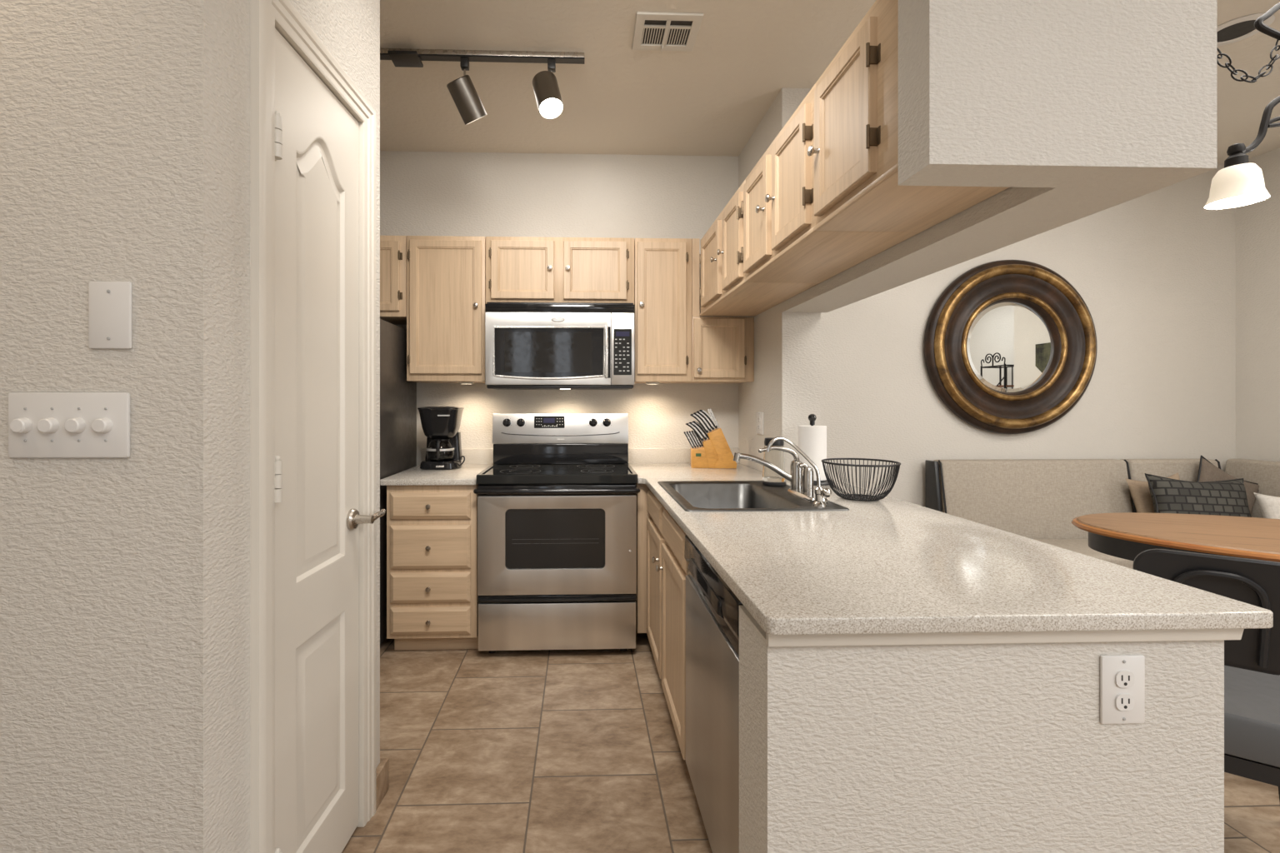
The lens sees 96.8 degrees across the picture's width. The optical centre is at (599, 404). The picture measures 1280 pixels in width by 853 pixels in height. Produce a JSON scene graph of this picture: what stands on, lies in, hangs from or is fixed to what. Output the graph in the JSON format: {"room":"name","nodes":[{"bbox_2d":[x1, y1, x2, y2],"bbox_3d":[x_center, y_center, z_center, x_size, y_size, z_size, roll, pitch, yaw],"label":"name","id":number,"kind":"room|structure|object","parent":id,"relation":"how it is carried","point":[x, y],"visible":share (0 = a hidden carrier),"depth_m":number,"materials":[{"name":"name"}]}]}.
{"room":"kitchen","nodes":[
{"label":"kitchen","id":0,"kind":"room"},
{"bbox_2d":[0,0,379,852],"bbox_3d":[-1.865,-0.157,1.384,2.366,2.774,0.836,0,0,-2],"label":"wall","id":1,"kind":"structure","parent":0,"point":[95,94],"depth_m":1.00,"materials":[{"name":"paint"}]},
{"bbox_2d":[8,392,129,458],"bbox_3d":[-0.915,0.037,0.988,0.202,0.112,0.022,0,0,-2],"label":"dimmer switch plate","id":2,"kind":"object","parent":1,"relation":"attached to","point":[42,425],"visible":1,"depth_m":0.98,"materials":[{"name":"white plastic"}]},
{"bbox_2d":[88,281,132,349],"bbox_3d":[-0.862,-0.157,0.997,0.073,0.119,0.009,0,0,-2],"label":"blank wall plate","id":3,"kind":"object","parent":1,"relation":"attached to","point":[110,303],"visible":1,"depth_m":0.99,"materials":[{"name":"white plastic"}]},
{"bbox_2d":[250,0,375,852],"bbox_3d":[-0.744,0.171,1.427,0.132,2.118,0.577,0,0,1],"label":"trim","id":4,"kind":"structure","parent":1,"relation":"attached to","point":[266,16],"depth_m":1.18,"materials":[{"name":"paint"}]},
{"bbox_2d":[275,28,385,852],"bbox_3d":[-0.688,0.201,1.448,0.099,2.034,0.510,0,0,1],"label":"door","id":5,"kind":"structure","parent":1,"relation":"in","point":[317,518],"depth_m":1.41,"materials":[{"name":"paint"}]},
{"bbox_2d":[375,758,389,809],"bbox_3d":[-1.260,1.181,1.770,1.171,0.098,0.096,0,0,1],"label":"baseboard","id":6,"kind":"structure","parent":1,"relation":"attached to","point":[382,769],"depth_m":1.76,"materials":[{"name":"wood"}]},
{"bbox_2d":[738,88,820,474],"bbox_3d":[0.972,-0.157,3.152,0.192,2.774,0.765,0,0,-2],"label":"wall","id":7,"kind":"structure","parent":0,"point":[786,387],"depth_m":2.81,"materials":[{"name":"paint"}]},
{"bbox_2d":[685,238,754,383],"bbox_3d":[0.692,-0.531,3.341,0.353,0.807,0.368,0,0,-2],"label":"upper cabinet","id":8,"kind":"object","parent":7,"relation":"attached to","point":[722,347],"visible":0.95,"depth_m":3.19,"materials":[{"name":"brown wood"}]},
{"bbox_2d":[755,411,763,434],"bbox_3d":[0.873,0.105,3.102,0.009,0.122,0.115,0,0,-2],"label":"wall outlet","id":9,"kind":"object","parent":7,"relation":"attached to","point":[759,416],"visible":1,"depth_m":3.09,"materials":[{"name":"white plastic"}]},
{"bbox_2d":[380,150,1235,506],"bbox_3d":[1.078,-0.157,3.599,6.400,2.774,0.120,0,0,-2],"label":"wall","id":10,"kind":"structure","parent":0,"point":[1154,272],"depth_m":3.57,"materials":[{"name":"paint"}]},
{"bbox_2d":[380,235,406,324],"bbox_3d":[-1.466,-0.710,3.279,0.770,0.450,0.347,0,0,-2],"label":"upper cabinet","id":11,"kind":"object","parent":10,"relation":"attached to","point":[392,248],"visible":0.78,"depth_m":3.13,"materials":[{"name":"brown wood"}]},
{"bbox_2d":[406,235,485,383],"bbox_3d":[-0.861,-0.531,3.289,0.432,0.807,0.368,0,0,-2],"label":"upper cabinet","id":12,"kind":"object","parent":10,"relation":"attached to","point":[446,275],"visible":0.97,"depth_m":3.14,"materials":[{"name":"brown wood"}]},
{"bbox_2d":[459,381,473,384],"bbox_3d":[-0.772,-0.121,3.276,0.080,0.012,0.080,0,0,-2],"label":"puck light","id":13,"kind":"object","parent":12,"relation":"attached to","point":[460,382],"visible":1,"depth_m":3.24,"materials":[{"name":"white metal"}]},
{"bbox_2d":[421,448,493,464],"bbox_3d":[-0.856,0.334,3.462,0.461,0.121,0.021,0,0,-2],"label":"backsplash","id":14,"kind":"structure","parent":10,"relation":"attached to","point":[472,456],"depth_m":3.46,"materials":[{"name":"stone"}]},
{"bbox_2d":[485,236,634,304],"bbox_3d":[-0.226,-0.748,3.310,0.831,0.375,0.368,0,0,-2],"label":"upper cabinet","id":15,"kind":"object","parent":10,"relation":"attached to","point":[519,269],"visible":0.99,"depth_m":3.16,"materials":[{"name":"brown wood"}]},
{"bbox_2d":[485,302,634,389],"bbox_3d":[-0.223,-0.321,3.270,0.811,0.474,0.445,0,0,-2],"label":"microwave oven","id":16,"kind":"object","parent":15,"relation":"attached to","point":[529,346],"visible":1,"depth_m":3.09,"materials":[{"name":"silver metal"}]},
{"bbox_2d":[615,331,629,336],"bbox_3d":[0.124,-0.383,3.093,0.074,0.026,0.001,0,0,-2],"label":"clock","id":17,"kind":"object","parent":16,"relation":"on","point":[617,333],"depth_m":3.09,"materials":[{"name":"blue"}]},
{"bbox_2d":[634,238,691,383],"bbox_3d":[0.353,-0.531,3.330,0.321,0.807,0.368,0,0,-2],"label":"upper cabinet","id":18,"kind":"object","parent":10,"relation":"attached to","point":[662,267],"visible":0.98,"depth_m":3.18,"materials":[{"name":"brown wood"}]},
{"bbox_2d":[645,382,659,384],"bbox_3d":[0.307,-0.121,3.312,0.080,0.012,0.080,0,0,-2],"label":"puck light","id":19,"kind":"object","parent":18,"relation":"attached to","point":[649,383],"visible":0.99,"depth_m":3.28,"materials":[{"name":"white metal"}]},
{"bbox_2d":[628,448,739,463],"bbox_3d":[0.513,0.334,3.509,0.698,0.121,0.021,0,0,-2],"label":"backsplash","id":20,"kind":"structure","parent":10,"relation":"attached to","point":[635,455],"depth_m":3.49,"materials":[{"name":"stone"}]},
{"bbox_2d":[923,260,1097,434],"bbox_3d":[2.581,-0.358,3.543,1.100,1.100,0.092,0,0,-2],"label":"wall mirror","id":21,"kind":"object","parent":10,"relation":"attached to","point":[1032,342],"visible":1,"depth_m":3.54,"materials":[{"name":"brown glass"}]},
{"bbox_2d":[966,301,1054,392],"bbox_3d":[2.580,-0.358,3.565,0.570,0.570,0.004,0,0,-2],"label":"mirror glass","id":22,"kind":"object","parent":21,"relation":"attached to","point":[1010,345],"depth_m":3.56,"materials":[{"name":"white"}]},
{"bbox_2d":[341,629,1279,852],"bbox_3d":[1.347,1.290,0.096,9.100,0.120,7.300,0,0,-2],"label":"floor","id":23,"kind":"structure","parent":0,"point":[528,751],"depth_m":1.94,"materials":[{"name":"tile"}]},
{"bbox_2d":[380,319,416,644],"bbox_3d":[-1.463,0.403,2.981,0.738,1.655,0.882,0,0,-2],"label":"refrigerator","id":24,"kind":"object","parent":23,"relation":"on","point":[397,395],"visible":0.02,"depth_m":2.98,"materials":[{"name":"grey metal"}]},
{"bbox_2d":[386,485,479,649],"bbox_3d":[-0.832,0.812,3.086,0.437,0.836,0.725,0,0,-2],"label":"base cabinet","id":25,"kind":"object","parent":23,"relation":"on","point":[432,604],"visible":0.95,"depth_m":2.75,"materials":[{"name":"brown wood"}]},
{"bbox_2d":[380,448,493,485],"bbox_3d":[-0.844,0.334,3.107,0.461,0.121,0.732,0,0,-2],"label":"countertop","id":26,"kind":"structure","parent":25,"relation":"on","point":[477,460],"depth_m":2.97,"materials":[{"name":"stone"}]},
{"bbox_2d":[417,406,464,469],"bbox_3d":[-0.894,0.190,3.223,0.249,0.350,0.251,0,0,-2],"label":"coffee maker","id":27,"kind":"object","parent":26,"relation":"on","point":[440,425],"visible":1,"depth_m":3.15,"materials":[{"name":"black plastic"}]},
{"bbox_2d":[417,406,464,438],"bbox_3d":[-0.906,0.102,3.236,0.226,0.174,0.224,0,0,-2],"label":"basket","id":28,"kind":"object","parent":27,"relation":"on","point":[437,422],"depth_m":3.14,"materials":[{"name":"black plastic"}]},
{"bbox_2d":[473,413,639,653],"bbox_3d":[-0.216,0.642,3.026,0.799,1.176,0.657,0,0,-2],"label":"range","id":29,"kind":"object","parent":23,"relation":"on","point":[557,500],"visible":1,"depth_m":2.75,"materials":[{"name":"silver metal"}]},
{"bbox_2d":[543,418,554,423],"bbox_3d":[-0.294,0.095,3.270,0.065,0.028,0.004,0,0,-2],"label":"clock","id":30,"kind":"object","parent":29,"relation":"on","point":[545,420],"depth_m":3.27,"materials":[{"name":"blue"}]},
{"bbox_2d":[475,463,637,484],"bbox_3d":[-0.215,0.364,3.021,0.781,0.048,0.587,0,0,-2],"label":"cooktop","id":31,"kind":"object","parent":29,"relation":"in","point":[497,473],"depth_m":2.74,"materials":[{"name":"black glass"}]},
{"bbox_2d":[635,483,649,633],"bbox_3d":[0.208,0.770,3.145,0.063,0.750,0.628,0,0,-2],"label":"base cabinet","id":32,"kind":"object","parent":23,"relation":"on","point":[642,513],"visible":0.36,"depth_m":2.83,"materials":[{"name":"brown wood"}]},
{"bbox_2d":[646,490,687,759],"bbox_3d":[0.570,0.812,2.354,0.701,0.836,1.094,0,0,-2],"label":"base cabinet","id":33,"kind":"object","parent":23,"relation":"on","point":[667,566],"visible":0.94,"depth_m":2.16,"materials":[{"name":"brown wood"}]},
{"bbox_2d":[684,535,743,852],"bbox_3d":[0.584,0.814,1.497,0.631,0.832,0.609,0,0,-2],"label":"dishwasher","id":34,"kind":"object","parent":23,"relation":"on","point":[712,607],"visible":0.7,"depth_m":1.43,"materials":[{"name":"silver metal"}]},
{"bbox_2d":[925,459,1136,569],"bbox_3d":[2.645,0.786,3.267,1.210,0.888,0.590,0,0,-2],"label":"bench","id":35,"kind":"object","parent":23,"relation":"on","point":[1039,500],"visible":0.34,"depth_m":3.43,"materials":[{"name":"fabric"}]},
{"bbox_2d":[1125,472,1179,513],"bbox_3d":[3.342,0.595,3.378,0.374,0.366,0.108,0,0,-2],"label":"throw pillow","id":36,"kind":"object","parent":35,"relation":"on","point":[1139,490],"visible":0.23,"depth_m":3.36,"materials":[{"name":"beige fabric"}]},
{"bbox_2d":[1120,459,1221,512],"bbox_3d":[3.546,0.786,3.293,0.574,0.888,0.582,0,0,-2],"label":"bench","id":37,"kind":"object","parent":23,"relation":"on","point":[1187,469],"visible":0.11,"depth_m":3.48,"materials":[{"name":"fabric"}]},
{"bbox_2d":[1144,473,1251,517],"bbox_3d":[3.437,0.580,3.244,0.606,0.359,0.163,0,0,-2],"label":"throw pillow","id":38,"kind":"object","parent":37,"relation":"on","point":[1227,497],"visible":0.61,"depth_m":3.20,"materials":[{"name":"fabric"}]},
{"bbox_2d":[1195,455,1259,515],"bbox_3d":[3.722,0.560,3.384,0.503,0.499,0.124,0,0,4],"label":"throw pillow","id":39,"kind":"object","parent":37,"relation":"on","point":[1207,472],"visible":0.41,"depth_m":3.38,"materials":[{"name":"beige fabric"}]},
{"bbox_2d":[1253,492,1279,519],"bbox_3d":[3.788,0.638,3.051,0.343,0.336,0.147,0,0,34],"label":"throw pillow","id":40,"kind":"object","parent":37,"relation":"on","point":[1269,506],"visible":0.53,"depth_m":3.11,"materials":[{"name":"white fabric"}]},
{"bbox_2d":[1070,512,1279,562],"bbox_3d":[2.494,0.846,1.994,1.314,0.761,0.808,0,0,27],"label":"dining table","id":41,"kind":"object","parent":23,"relation":"on","point":[1123,535],"visible":0.54,"depth_m":2.08,"materials":[{"name":"brown wood"}]},
{"bbox_2d":[1132,549,1279,804],"bbox_3d":[1.694,0.808,1.602,0.454,0.847,0.484,0,0,38],"label":"dining chair","id":42,"kind":"object","parent":23,"relation":"on","point":[1252,662],"visible":0.42,"depth_m":1.42,"materials":[{"name":"grey leather"}]},
{"bbox_2d":[1225,459,1279,518],"bbox_3d":[3.830,0.787,2.712,0.521,0.885,1.760,0,0,-2],"label":"bench","id":43,"kind":"object","parent":23,"relation":"on","point":[1266,474],"visible":0.38,"depth_m":3.40,"materials":[{"name":"fabric"}]},
{"bbox_2d":[380,0,1279,163],"bbox_3d":[1.347,-1.594,0.096,9.100,0.100,7.300,0,0,-2],"label":"ceiling","id":44,"kind":"structure","parent":0,"point":[710,99],"depth_m":2.66,"materials":[{"name":"paint"}]},
{"bbox_2d":[380,48,584,124],"bbox_3d":[-0.725,-1.396,2.515,1.316,0.294,0.207,0,0,3],"label":"track light","id":45,"kind":"object","parent":44,"relation":"attached to","point":[462,91],"visible":0.93,"depth_m":2.47,"materials":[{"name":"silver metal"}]},
{"bbox_2d":[631,11,703,52],"bbox_3d":[0.274,-1.533,2.347,0.263,0.022,0.228,0,0,-2],"label":"ceiling vent","id":46,"kind":"object","parent":44,"relation":"in","point":[661,32],"visible":1,"depth_m":2.34,"materials":[{"name":"white metal"}]},
{"bbox_2d":[1204,2,1279,209],"bbox_3d":[2.304,-1.095,1.648,1.052,0.895,0.618,0,0,-2],"label":"chandelier","id":47,"kind":"object","parent":44,"relation":"hanging from","point":[1241,182],"visible":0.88,"depth_m":1.79,"materials":[{"name":"white glass"}]},
{"bbox_2d":[1216,13,1274,46],"bbox_3d":[2.622,-1.540,2.341,0.214,0.008,0.214,0,0,-2],"label":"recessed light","id":48,"kind":"object","parent":44,"relation":"in","point":[1242,27],"visible":0.57,"depth_m":2.33,"materials":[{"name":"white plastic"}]},
{"bbox_2d":[739,605,1224,852],"bbox_3d":[0.681,0.813,1.884,0.834,0.834,1.750,0,0,-2],"label":"wall","id":49,"kind":"structure","parent":0,"point":[995,747],"depth_m":1.01,"materials":[{"name":"paint"}]},
{"bbox_2d":[628,448,1273,635],"bbox_3d":[0.676,0.334,2.250,0.939,0.121,2.548,0,0,-2],"label":"countertop","id":50,"kind":"structure","parent":49,"relation":"on","point":[888,565],"depth_m":1.19,"materials":[{"name":"stone"}]},
{"bbox_2d":[690,427,736,469],"bbox_3d":[0.653,0.251,3.266,0.252,0.227,0.115,0,0,5],"label":"knife block","id":51,"kind":"object","parent":50,"relation":"on","point":[716,452],"visible":0.92,"depth_m":3.21,"materials":[{"name":"brown wood"}]},
{"bbox_2d":[683,431,694,449],"bbox_3d":[0.509,0.207,3.251,0.059,0.098,0.021,0,0,5],"label":"kitchen knife","id":52,"kind":"object","parent":51,"relation":"in","point":[685,433],"visible":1,"depth_m":3.24,"materials":[{"name":"silver metal"}]},
{"bbox_2d":[685,431,696,448],"bbox_3d":[0.525,0.205,3.261,0.059,0.098,0.021,0,0,5],"label":"kitchen knife","id":53,"kind":"object","parent":51,"relation":"in","point":[687,432],"visible":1,"depth_m":3.25,"materials":[{"name":"silver metal"}]},
{"bbox_2d":[689,430,699,448],"bbox_3d":[0.541,0.203,3.270,0.059,0.098,0.021,0,0,5],"label":"kitchen knife","id":54,"kind":"object","parent":51,"relation":"in","point":[690,432],"visible":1,"depth_m":3.26,"materials":[{"name":"silver metal"}]},
{"bbox_2d":[685,423,704,441],"bbox_3d":[0.542,0.162,3.248,0.106,0.106,0.025,0,0,5],"label":"kitchen knife","id":55,"kind":"object","parent":51,"relation":"in","point":[692,427],"visible":1,"depth_m":3.24,"materials":[{"name":"silver metal"}]},
{"bbox_2d":[690,430,701,447],"bbox_3d":[0.557,0.202,3.280,0.059,0.098,0.021,0,0,5],"label":"kitchen knife","id":56,"kind":"object","parent":51,"relation":"in","point":[692,432],"visible":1,"depth_m":3.27,"materials":[{"name":"silver metal"}]},
{"bbox_2d":[689,421,707,439],"bbox_3d":[0.564,0.156,3.264,0.106,0.106,0.025,0,0,5],"label":"kitchen knife","id":57,"kind":"object","parent":51,"relation":"in","point":[694,425],"visible":1,"depth_m":3.25,"materials":[{"name":"silver metal"}]},
{"bbox_2d":[694,431,703,447],"bbox_3d":[0.574,0.200,3.289,0.059,0.098,0.021,0,0,5],"label":"kitchen knife","id":58,"kind":"object","parent":51,"relation":"in","point":[700,441],"visible":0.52,"depth_m":3.28,"materials":[{"name":"black plastic"}]},
{"bbox_2d":[690,414,708,433],"bbox_3d":[0.567,0.112,3.236,0.107,0.112,0.025,0,0,5],"label":"kitchen knife","id":59,"kind":"object","parent":51,"relation":"in","point":[695,417],"visible":1,"depth_m":3.22,"materials":[{"name":"black"}]},
{"bbox_2d":[691,420,709,439],"bbox_3d":[0.585,0.151,3.280,0.106,0.106,0.025,0,0,5],"label":"kitchen knife","id":60,"kind":"object","parent":51,"relation":"in","point":[697,423],"visible":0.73,"depth_m":3.27,"materials":[{"name":"black"}]},
{"bbox_2d":[693,412,711,431],"bbox_3d":[0.587,0.104,3.250,0.107,0.112,0.025,0,0,5],"label":"kitchen knife","id":61,"kind":"object","parent":51,"relation":"in","point":[697,414],"visible":1,"depth_m":3.24,"materials":[{"name":"black"}]},
{"bbox_2d":[695,410,714,429],"bbox_3d":[0.607,0.096,3.264,0.107,0.112,0.025,0,0,5],"label":"kitchen knife","id":62,"kind":"object","parent":51,"relation":"in","point":[702,414],"visible":0.98,"depth_m":3.25,"materials":[{"name":"black"}]},
{"bbox_2d":[699,410,717,429],"bbox_3d":[0.627,0.088,3.279,0.107,0.112,0.025,0,0,5],"label":"kitchen knife","id":63,"kind":"object","parent":51,"relation":"in","point":[704,412],"visible":0.94,"depth_m":3.27,"materials":[{"name":"black"}]},
{"bbox_2d":[707,409,715,423],"bbox_3d":[0.655,0.084,3.300,0.058,0.113,0.012,0,0,5],"label":"kitchen knife","id":64,"kind":"object","parent":51,"relation":"in","point":[708,410],"visible":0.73,"depth_m":3.30,"materials":[{"name":"silver metal"}]},
{"bbox_2d":[709,408,719,427],"bbox_3d":[0.667,0.081,3.307,0.058,0.111,0.012,0,0,5],"label":"kitchen knife","id":65,"kind":"object","parent":51,"relation":"in","point":[710,409],"visible":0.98,"depth_m":3.30,"materials":[{"name":"silver metal"}]},
{"bbox_2d":[657,480,849,511],"bbox_3d":[0.563,0.447,2.289,0.569,0.176,0.727,0,0,-2],"label":"sink","id":66,"kind":"object","parent":50,"relation":"in","point":[691,496],"visible":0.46,"depth_m":2.56,"materials":[{"name":"grey metal"}]},
{"bbox_2d":[761,437,785,485],"bbox_3d":[0.780,0.256,2.540,0.104,0.210,0.104,0,0,-2],"label":"soap dispenser","id":67,"kind":"object","parent":66,"relation":"on","point":[770,477],"visible":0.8,"depth_m":2.50,"materials":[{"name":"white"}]},
{"bbox_2d":[732,445,827,504],"bbox_3d":[0.687,0.264,2.183,0.280,0.195,0.293,0,0,-2],"label":"kitchen faucet","id":68,"kind":"object","parent":50,"relation":"on","point":[800,477],"visible":0.94,"depth_m":2.24,"materials":[{"name":"silver metal"}]},
{"bbox_2d":[766,436,831,506],"bbox_3d":[0.703,0.239,2.001,0.217,0.245,0.066,0,0,-2],"label":"filter faucet","id":69,"kind":"object","parent":50,"relation":"on","point":[819,492],"visible":1,"depth_m":2.01,"materials":[{"name":"silver metal"}]},
{"bbox_2d":[808,414,834,485],"bbox_3d":[0.983,0.205,2.625,0.188,0.319,0.188,0,0,-2],"label":"paper towel holder","id":70,"kind":"object","parent":50,"relation":"on","point":[812,417],"visible":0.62,"depth_m":2.61,"materials":[{"name":"black"}]},
{"bbox_2d":[798,425,826,480],"bbox_3d":[0.983,0.225,2.625,0.125,0.248,0.125,0,0,-2],"label":"paper towel roll","id":71,"kind":"object","parent":70,"relation":"on","point":[812,439],"visible":0.68,"depth_m":2.57,"materials":[{"name":"white paper"}]},
{"bbox_2d":[821,458,900,501],"bbox_3d":[1.003,0.292,2.185,0.280,0.143,0.280,0,0,-2],"label":"wire bowl","id":72,"kind":"object","parent":50,"relation":"on","point":[862,497],"visible":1,"depth_m":2.15,"materials":[{"name":"black metal"}]},
{"bbox_2d":[765,629,1244,646],"bbox_3d":[0.693,0.408,1.861,0.861,0.028,1.728,0,0,-2],"label":"trim","id":73,"kind":"structure","parent":49,"relation":"attached to","point":[1197,634],"depth_m":1.00,"materials":[{"name":"paint"}]},
{"bbox_2d":[1100,655,1144,724],"bbox_3d":[0.935,0.511,1.013,0.080,0.122,0.009,0,0,-2],"label":"wall outlet","id":74,"kind":"object","parent":49,"relation":"attached to","point":[1122,677],"visible":1,"depth_m":1.01,"materials":[{"name":"white plastic"}]},
{"bbox_2d":[1115,694,1134,710],"bbox_3d":[0.935,0.531,1.010,0.033,0.029,0.003,0,0,-2],"label":"receptacle","id":75,"kind":"object","parent":74,"relation":"attached to","point":[1122,702],"depth_m":1.01,"materials":[{"name":"white plastic"}]},
{"bbox_2d":[1115,670,1134,688],"bbox_3d":[0.935,0.490,1.010,0.033,0.029,0.003,0,0,-2],"label":"receptacle","id":76,"kind":"object","parent":74,"relation":"attached to","point":[1123,679],"depth_m":1.01,"materials":[{"name":"white plastic"}]},
{"bbox_2d":[782,0,1216,312],"bbox_3d":[0.864,-0.996,1.915,0.557,1.096,1.700,0,0,-2],"label":"wall header","id":77,"kind":"structure","parent":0,"point":[1081,108],"depth_m":1.07,"materials":[{"name":"paint"}]},
{"bbox_2d":[699,179,819,315],"bbox_3d":[0.709,-0.707,2.750,0.356,0.426,0.866,0,0,-2],"label":"upper cabinet","id":78,"kind":"object","parent":77,"relation":"attached to","point":[723,291],"visible":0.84,"depth_m":2.62,"materials":[{"name":"brown wood"}]},
{"bbox_2d":[740,83,919,283],"bbox_3d":[0.735,-0.707,1.971,0.356,0.426,0.688,0,0,-2],"label":"upper cabinet","id":79,"kind":"object","parent":77,"relation":"attached to","point":[782,244],"visible":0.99,"depth_m":1.87,"materials":[{"name":"brown wood"}]},
{"bbox_2d":[807,0,1009,232],"bbox_3d":[0.755,-0.707,1.397,0.356,0.426,0.457,0,0,-2],"label":"upper cabinet","id":80,"kind":"object","parent":77,"relation":"attached to","point":[857,188],"visible":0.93,"depth_m":1.38,"materials":[{"name":"brown wood"}]},
{"bbox_2d":[1235,147,1279,461],"bbox_3d":[4.188,-0.157,2.684,0.140,2.774,1.920,0,0,-2],"label":"wall","id":81,"kind":"structure","parent":0,"point":[1257,224],"depth_m":3.52,"materials":[{"name":"paint"}]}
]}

